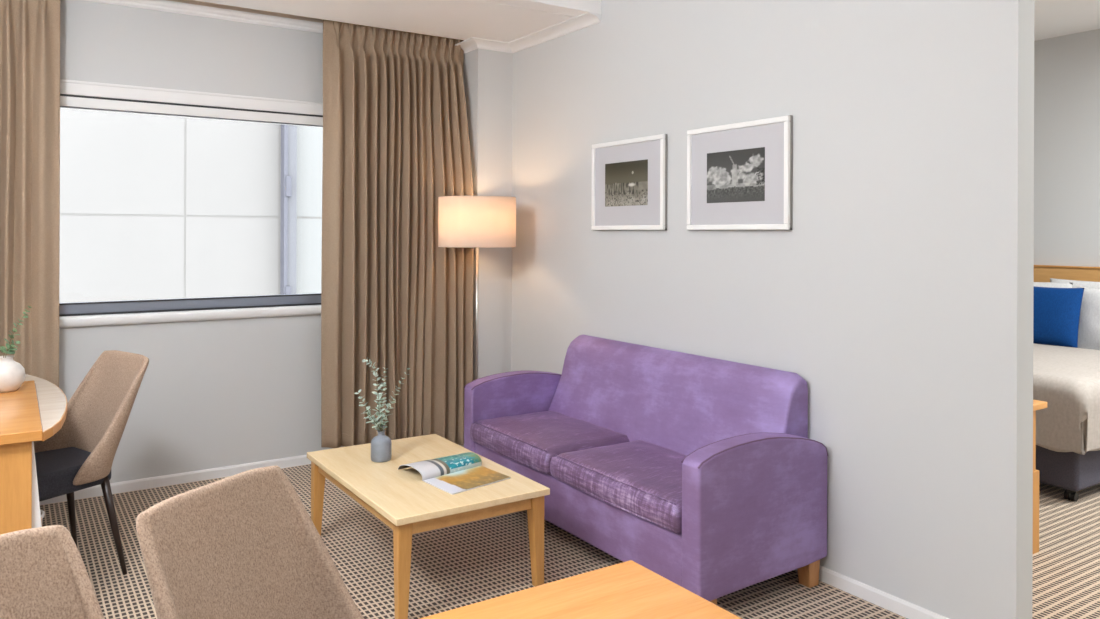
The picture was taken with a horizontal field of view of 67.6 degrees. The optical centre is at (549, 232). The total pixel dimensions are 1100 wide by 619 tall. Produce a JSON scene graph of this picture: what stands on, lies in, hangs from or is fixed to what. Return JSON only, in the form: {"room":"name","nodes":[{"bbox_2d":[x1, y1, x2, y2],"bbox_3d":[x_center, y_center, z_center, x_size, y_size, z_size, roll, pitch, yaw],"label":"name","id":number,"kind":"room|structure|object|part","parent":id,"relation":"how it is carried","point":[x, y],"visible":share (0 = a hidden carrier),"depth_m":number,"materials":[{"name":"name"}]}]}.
{"room":"hotel room","nodes":[
{"label":"hotel room","id":0,"kind":"room"},
{"bbox_2d":[59,0,344,484],"bbox_3d":[-0.313,-0.051,5.817,7.370,2.900,0.175,0,0,-33],"label":"wall","id":1,"kind":"structure","parent":0,"point":[211,394],"depth_m":4.63,"materials":[{"name":"grey paint"}]},
{"bbox_2d":[40,455,310,504],"bbox_3d":[-1.992,1.365,4.605,3.241,0.057,0.011,0,0,-33],"label":"baseboard","id":2,"kind":"structure","parent":1,"relation":"attached to","point":[193,476],"depth_m":4.56,"materials":[{"name":"white paint"}]},
{"bbox_2d":[85,0,322,32],"bbox_3d":[-1.975,-1.245,4.593,3.241,0.053,0.040,0,0,-33],"label":"trim","id":3,"kind":"structure","parent":1,"relation":"attached to","point":[159,5],"depth_m":4.65,"materials":[{"name":"white paint"}]},
{"bbox_2d":[168,0,322,22],"bbox_3d":[-1.904,-1.389,4.487,3.241,0.235,0.295,0,0,-33],"label":"ceiling","id":4,"kind":"structure","parent":0,"point":[182,1],"depth_m":4.76,"materials":[{"name":"beige paint"}]},
{"bbox_3d":[-1.894,-1.338,4.469,3.200,0.062,0.030,0,0,-33],"label":"track","id":5,"kind":"object","parent":4,"relation":"attached to","visible":0},
{"bbox_2d":[0,0,59,447],"bbox_3d":[-2.738,-0.009,3.897,0.709,2.600,0.134,0,0,-33],"label":"curtain","id":6,"kind":"object","parent":5,"relation":"hanging from","point":[29,29],"visible":0.73,"depth_m":4.03,"materials":[{"name":"beige fabric"}]},
{"bbox_2d":[321,19,473,447],"bbox_3d":[-0.901,0.022,5.044,0.948,2.650,0.233,0,0,-33],"label":"curtain","id":7,"kind":"object","parent":5,"relation":"hanging from","point":[396,141],"visible":0.88,"depth_m":5.07,"materials":[{"name":"beige fabric"}]},
{"bbox_2d":[195,0,600,41],"bbox_3d":[-1.446,-1.365,4.022,3.497,0.280,0.985,0,0,-33],"label":"ceiling","id":8,"kind":"structure","parent":0,"point":[497,20],"depth_m":4.56,"materials":[{"name":"white paint"}]},
{"bbox_2d":[463,40,512,380],"bbox_3d":[-0.443,-0.051,5.439,0.256,2.900,0.315,0,0,-33],"label":"wall","id":9,"kind":"structure","parent":0,"point":[487,74],"depth_m":5.30,"materials":[{"name":"grey paint"}]},
{"bbox_2d":[455,12,600,53],"bbox_3d":[-0.209,-1.199,5.014,0.340,0.044,1.278,0,0,-33],"label":"trim","id":10,"kind":"structure","parent":9,"relation":"attached to","point":[582,21],"depth_m":5.07,"materials":[{"name":"white paint"}]},
{"bbox_2d":[40,446,1099,618],"bbox_3d":[1.782,1.446,2.624,7.570,0.080,7.820,0,0,-33],"label":"floor","id":11,"kind":"structure","parent":0,"point":[460,565],"depth_m":3.49,"materials":[{"name":"carpet"}]},
{"bbox_2d":[0,374,67,534],"bbox_3d":[-2.389,1.017,3.120,0.938,0.750,1.532,0,0,-33],"label":"desk","id":12,"kind":"object","parent":11,"relation":"on","point":[37,410],"visible":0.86,"depth_m":2.71,"materials":[{"name":"orange wood"}]},
{"bbox_2d":[0,356,24,392],"bbox_3d":[-2.219,0.573,3.338,0.146,0.139,0.146,0,0,-33],"label":"vase","id":13,"kind":"object","parent":12,"relation":"on","point":[12,373],"visible":1,"depth_m":3.31,"materials":[{"name":"white ceramic"}]},
{"bbox_2d":[0,340,20,357],"bbox_3d":[-2.183,0.512,3.320,0.069,0.161,0.052,0,0,-23],"label":"eucalyptus sprig","id":14,"kind":"object","parent":13,"relation":"in","point":[10,348],"visible":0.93,"depth_m":3.32,"materials":[{"name":"green plant"}]},
{"bbox_2d":[3,306,31,357],"bbox_3d":[-2.169,0.445,3.345,0.097,0.295,0.046,0,0,-33],"label":"eucalyptus sprig","id":15,"kind":"object","parent":13,"relation":"in","point":[24,313],"visible":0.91,"depth_m":3.35,"materials":[{"name":"green plant"}]},
{"bbox_3d":[-2.043,1.035,2.477,0.810,0.716,0.030,0,0,-33],"label":"panel","id":16,"kind":"part","parent":12,"relation":"part of","materials":[{"name":"orange wood"}]},
{"bbox_3d":[-1.897,0.836,2.692,0.393,0.316,0.170,0,0,-33],"label":"white panel","id":17,"kind":"part","parent":12,"relation":"part of","materials":[{"name":"white"}]},
{"bbox_2d":[40,510,44,524],"bbox_3d":[-1.885,1.200,2.922,0.146,0.386,0.146,0,0,-33],"label":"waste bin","id":18,"kind":"object","parent":11,"relation":"on","point":[41,511],"visible":0.1,"depth_m":2.95,"materials":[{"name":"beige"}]},
{"bbox_2d":[0,525,104,618],"bbox_3d":[-0.765,0.961,1.183,0.597,0.877,0.446,0,0,35],"label":"dining chair","id":19,"kind":"object","parent":11,"relation":"on","point":[44,575],"visible":1,"depth_m":1.44,"materials":[{"name":"beige fabric"}]},
{"bbox_2d":[34,350,148,574],"bbox_3d":[-2.007,0.956,3.338,0.446,0.877,0.597,0,0,36],"label":"dining chair","id":20,"kind":"object","parent":11,"relation":"on","point":[81,454],"visible":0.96,"depth_m":3.46,"materials":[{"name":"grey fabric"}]},
{"bbox_3d":[-2.075,1.187,3.556,0.033,0.415,0.107,0,0,-9],"label":"leg","id":21,"kind":"part","parent":20,"relation":"part of","materials":[{"name":"black metal"}]},
{"bbox_3d":[-2.051,0.968,3.276,0.420,0.100,0.445,0,0,36],"label":"seat","id":22,"kind":"part","parent":20,"relation":"part of","materials":[{"name":"grey fabric"}]},
{"bbox_3d":[-1.780,1.188,3.345,0.107,0.415,0.033,0,0,-10],"label":"leg","id":23,"kind":"part","parent":20,"relation":"part of","materials":[{"name":"black metal"}]},
{"bbox_2d":[136,465,363,618],"bbox_3d":[-0.446,0.962,1.596,0.597,0.876,0.447,0,0,24],"label":"dining chair","id":24,"kind":"object","parent":11,"relation":"on","point":[243,545],"visible":1,"depth_m":1.72,"materials":[{"name":"beige fabric"}]},
{"bbox_2d":[307,434,549,618],"bbox_3d":[-0.559,1.203,3.510,0.650,0.390,1.050,0,0,-33],"label":"coffee table","id":25,"kind":"object","parent":11,"relation":"on","point":[408,505],"visible":0.88,"depth_m":3.24,"materials":[{"name":"brown wood"}]},
{"bbox_3d":[-1.058,1.215,3.757,0.056,0.363,0.056,0,0,-33],"label":"leg","id":26,"kind":"part","parent":25,"relation":"part of","materials":[{"name":"brown wood"}]},
{"bbox_2d":[371,430,391,462],"bbox_3d":[-0.749,0.942,3.643,0.091,0.130,0.091,0,0,-33],"label":"vase","id":27,"kind":"object","parent":25,"relation":"on","point":[381,444],"visible":1,"depth_m":3.61,"materials":[{"name":"grey ceramic"}]},
{"bbox_2d":[354,389,382,430],"bbox_3d":[-0.797,0.825,3.601,0.125,0.285,0.069,0,0,-18],"label":"eucalyptus sprig","id":28,"kind":"object","parent":27,"relation":"in","point":[372,418],"visible":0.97,"depth_m":3.60,"materials":[{"name":"green plant"}]},
{"bbox_2d":[362,358,385,426],"bbox_3d":[-0.768,0.756,3.621,0.065,0.423,0.105,0,0,34],"label":"eucalyptus sprig","id":29,"kind":"object","parent":27,"relation":"in","point":[379,396],"visible":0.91,"depth_m":3.63,"materials":[{"name":"green plant"}]},
{"bbox_2d":[375,367,387,430],"bbox_3d":[-0.750,0.785,3.660,0.056,0.365,0.072,0,0,27],"label":"eucalyptus sprig","id":30,"kind":"object","parent":27,"relation":"in","point":[384,376],"visible":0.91,"depth_m":3.67,"materials":[{"name":"green plant"}]},
{"bbox_2d":[380,368,409,430],"bbox_3d":[-0.694,0.788,3.669,0.155,0.358,0.057,0,0,-33],"label":"eucalyptus sprig","id":31,"kind":"object","parent":27,"relation":"in","point":[392,402],"visible":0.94,"depth_m":3.65,"materials":[{"name":"green plant"}]},
{"bbox_3d":[-0.530,1.217,2.953,0.056,0.363,0.056,0,0,-33],"label":"leg","id":32,"kind":"part","parent":25,"relation":"part of","materials":[{"name":"brown wood"}]},
{"bbox_2d":[398,452,510,494],"bbox_3d":[-0.392,0.985,3.417,0.311,0.047,0.420,0,0,-39],"label":"magazine","id":33,"kind":"object","parent":25,"relation":"on","point":[458,473],"visible":1,"depth_m":3.39,"materials":[{"name":"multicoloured paper"}]},
{"bbox_3d":[-0.060,1.218,3.262,0.056,0.363,0.056,0,0,-33],"label":"leg","id":34,"kind":"part","parent":25,"relation":"part of","materials":[{"name":"brown wood"}]},
{"bbox_2d":[438,196,515,379],"bbox_3d":[-0.439,0.593,4.931,0.464,1.612,0.464,0,0,-33],"label":"floor lamp","id":35,"kind":"object","parent":11,"relation":"on","point":[477,222],"visible":0.75,"depth_m":4.74,"materials":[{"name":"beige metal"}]},
{"bbox_3d":[-0.436,-0.065,4.931,0.464,0.297,0.464,0,0,-33],"label":"lamp shade","id":36,"kind":"part","parent":35,"relation":"part of","materials":[{"name":"white fabric"}]},
{"bbox_2d":[419,560,741,618],"bbox_3d":[-0.234,1.029,0.900,1.503,0.740,0.837,0,0,-33],"label":"dining table","id":37,"kind":"object","parent":11,"relation":"on","point":[628,589],"visible":1,"depth_m":1.47,"materials":[{"name":"orange wood"}]},
{"bbox_2d":[464,335,827,604],"bbox_3d":[0.319,0.988,3.833,0.724,0.826,1.800,0,0,-33],"label":"sofa","id":38,"kind":"object","parent":11,"relation":"on","point":[705,474],"visible":0.96,"depth_m":3.43,"materials":[{"name":"purple fabric"}]},
{"bbox_3d":[-0.144,1.041,4.547,0.703,0.546,0.097,0,0,-33],"label":"armrest","id":39,"kind":"part","parent":38,"relation":"part of","materials":[{"name":"purple fabric"}]},
{"bbox_2d":[470,411,629,474],"bbox_3d":[0.002,1.029,4.141,0.533,0.130,0.738,0,0,-33],"label":"seat cushion","id":40,"kind":"object","parent":38,"relation":"on","point":[529,440],"depth_m":4.04,"materials":[{"name":"purple fabric"}]},
{"bbox_2d":[550,440,686,533],"bbox_3d":[0.449,1.030,3.462,0.533,0.130,0.837,0,0,-33],"label":"seat cushion","id":41,"kind":"object","parent":38,"relation":"on","point":[641,480],"depth_m":3.37,"materials":[{"name":"purple fabric"}]},
{"bbox_3d":[0.507,0.848,3.956,0.275,0.545,1.598,0,0,-33],"label":"backrest","id":42,"kind":"part","parent":38,"relation":"part of","materials":[{"name":"purple fabric"}]},
{"bbox_3d":[0.792,1.045,3.125,0.703,0.546,0.097,0,0,-33],"label":"armrest","id":43,"kind":"part","parent":38,"relation":"part of","materials":[{"name":"purple fabric"}]},
{"bbox_3d":[1.030,1.349,3.278,0.068,0.110,0.068,0,0,-33],"label":"leg","id":44,"kind":"part","parent":38,"relation":"part of","materials":[{"name":"brown wood"}]},
{"bbox_2d":[1033,400,1046,553],"bbox_3d":[1.392,1.075,3.985,0.973,0.660,1.475,0,0,-33],"label":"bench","id":45,"kind":"object","parent":11,"relation":"on","point":[1037,405],"visible":0.14,"depth_m":3.61,"materials":[{"name":"orange wood"}]},
{"bbox_3d":[1.768,1.090,3.384,0.920,0.632,0.032,0,0,-33],"label":"panel","id":46,"kind":"part","parent":45,"relation":"part of","materials":[{"name":"orange wood"}]},
{"bbox_2d":[1036,445,1099,501],"bbox_3d":[3.016,1.123,5.526,1.880,0.575,1.825,0,0,-33],"label":"bed","id":47,"kind":"object","parent":11,"relation":"on","point":[1073,472],"visible":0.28,"depth_m":4.32,"materials":[{"name":"fabric"}]},
{"bbox_2d":[1034,282,1072,287],"bbox_3d":[3.479,0.577,6.120,0.201,0.453,0.742,0,0,-35],"label":"pillow","id":48,"kind":"object","parent":47,"relation":"on","point":[1036,284],"visible":0.02,"depth_m":5.91,"materials":[{"name":"white fabric"}]},
{"bbox_2d":[1033,286,1083,347],"bbox_3d":[3.476,0.583,5.759,0.186,0.420,0.464,0,0,-36],"label":"cushion","id":49,"kind":"object","parent":47,"relation":"on","point":[1056,311],"visible":0.63,"depth_m":5.64,"materials":[{"name":"blue fabric"}]},
{"bbox_2d":[1033,343,1099,454],"bbox_3d":[2.776,0.953,5.369,1.419,0.387,1.946,0,0,-33],"label":"duvet","id":50,"kind":"object","parent":47,"relation":"on","point":[1067,379],"visible":0.23,"depth_m":4.31,"materials":[{"name":"beige fabric"}]},
{"bbox_2d":[1050,278,1099,288],"bbox_3d":[3.889,0.563,5.767,0.177,0.457,0.742,0,0,-28],"label":"pillow","id":51,"kind":"object","parent":47,"relation":"on","point":[1088,284],"visible":0.09,"depth_m":5.88,"materials":[{"name":"white fabric"}]},
{"bbox_2d":[1077,287,1099,349],"bbox_3d":[3.877,0.593,5.448,0.200,0.431,0.740,0,0,-33],"label":"pillow","id":52,"kind":"object","parent":47,"relation":"on","point":[1089,320],"visible":0.77,"depth_m":5.62,"materials":[{"name":"white fabric"}]},
{"bbox_2d":[511,0,1034,618],"bbox_3d":[0.595,-0.048,4.188,0.103,2.900,3.545,0,0,-33],"label":"wall","id":53,"kind":"structure","parent":0,"point":[899,289],"depth_m":3.19,"materials":[{"name":"grey paint"}]},
{"bbox_2d":[591,134,666,229],"bbox_3d":[0.408,-0.255,4.349,0.027,0.481,0.606,0,0,-33],"label":"framed photograph","id":54,"kind":"object","parent":53,"relation":"attached to","point":[629,176],"visible":1,"depth_m":4.31,"materials":[{"name":"white"}]},
{"bbox_2d":[605,159,647,206],"bbox_3d":[0.401,-0.261,4.353,0.001,0.234,0.361,0,0,-33],"label":"print","id":55,"kind":"object","parent":54,"relation":"attached to","point":[626,183],"depth_m":4.35},
{"bbox_2d":[458,444,948,618],"bbox_3d":[0.435,1.373,4.087,0.267,0.057,3.545,0,0,-33],"label":"baseboard","id":56,"kind":"structure","parent":53,"relation":"attached to","point":[899,606],"depth_m":3.10,"materials":[{"name":"white paint"}]},
{"bbox_2d":[687,115,792,229],"bbox_3d":[0.837,-0.254,3.698,0.027,0.481,0.618,0,0,-33],"label":"framed photograph","id":57,"kind":"object","parent":53,"relation":"attached to","point":[739,175],"visible":1,"depth_m":3.66,"materials":[{"name":"white"}]},
{"bbox_2d":[707,147,764,202],"bbox_3d":[0.832,-0.256,3.698,0.001,0.233,0.354,0,0,-33],"label":"print","id":58,"kind":"object","parent":57,"relation":"attached to","point":[736,175],"depth_m":3.69},
{"bbox_2d":[1034,29,1099,266],"bbox_3d":[4.908,-0.033,4.676,0.100,2.900,7.820,0,0,-33],"label":"wall","id":59,"kind":"structure","parent":0,"point":[1066,67],"depth_m":6.16,"materials":[{"name":"grey paint"}]},
{"bbox_2d":[1034,265,1099,281],"bbox_3d":[3.892,0.655,6.074,0.053,0.818,2.450,0,0,-33],"label":"headboard","id":60,"kind":"object","parent":59,"relation":"attached to","point":[1042,273],"visible":0.1,"depth_m":6.12,"materials":[{"name":"brown wood"}]},
{"bbox_3d":[3.893,0.252,6.074,0.053,0.013,2.450,0,0,-33],"label":"rail","id":61,"kind":"part","parent":60,"relation":"part of","materials":[{"name":"orange wood"}]},
{"bbox_2d":[1034,0,1099,40],"bbox_3d":[1.793,-1.544,2.624,7.570,0.100,7.820,0,0,-33],"label":"ceiling","id":62,"kind":"structure","parent":0,"point":[1052,18],"depth_m":5.67,"materials":[{"name":"white paint"}]},
{"label":"outside","id":63,"kind":"structure","parent":0,"visible":0},
{"bbox_3d":[-4.417,4.435,12.151,30.000,0.100,14.860,0,0,-33],"label":"ground","id":64,"kind":"structure","parent":63,"visible":0},
{"bbox_2d":[59,79,322,327],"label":"window","id":65,"kind":"structure","parent":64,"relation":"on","point":[152,207],"depth_m":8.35,"materials":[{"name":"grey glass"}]},
{"bbox_3d":[-4.350,0.705,7.960,1.464,1.740,0.080,0,0,-33],"label":"facade panel","id":66,"kind":"part","parent":65,"relation":"part of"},
{"bbox_3d":[-4.344,-1.045,7.960,1.464,1.720,0.080,0,0,-33],"label":"facade panel","id":67,"kind":"part","parent":65,"relation":"part of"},
{"bbox_3d":[-3.329,-1.042,8.628,0.926,1.720,0.080,0,0,-33],"label":"facade panel","id":68,"kind":"part","parent":65,"relation":"part of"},
{"bbox_3d":[-3.335,0.708,8.628,0.926,1.740,0.080,0,0,-33],"label":"facade panel","id":69,"kind":"part","parent":65,"relation":"part of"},
{"bbox_3d":[-2.046,0.713,9.476,1.780,1.740,0.080,0,0,-33],"label":"facade panel","id":70,"kind":"part","parent":65,"relation":"part of","materials":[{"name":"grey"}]},
{"bbox_3d":[-2.040,-1.037,9.476,1.780,1.720,0.080,0,0,-33],"label":"facade panel","id":71,"kind":"part","parent":65,"relation":"part of","materials":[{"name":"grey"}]}
]}

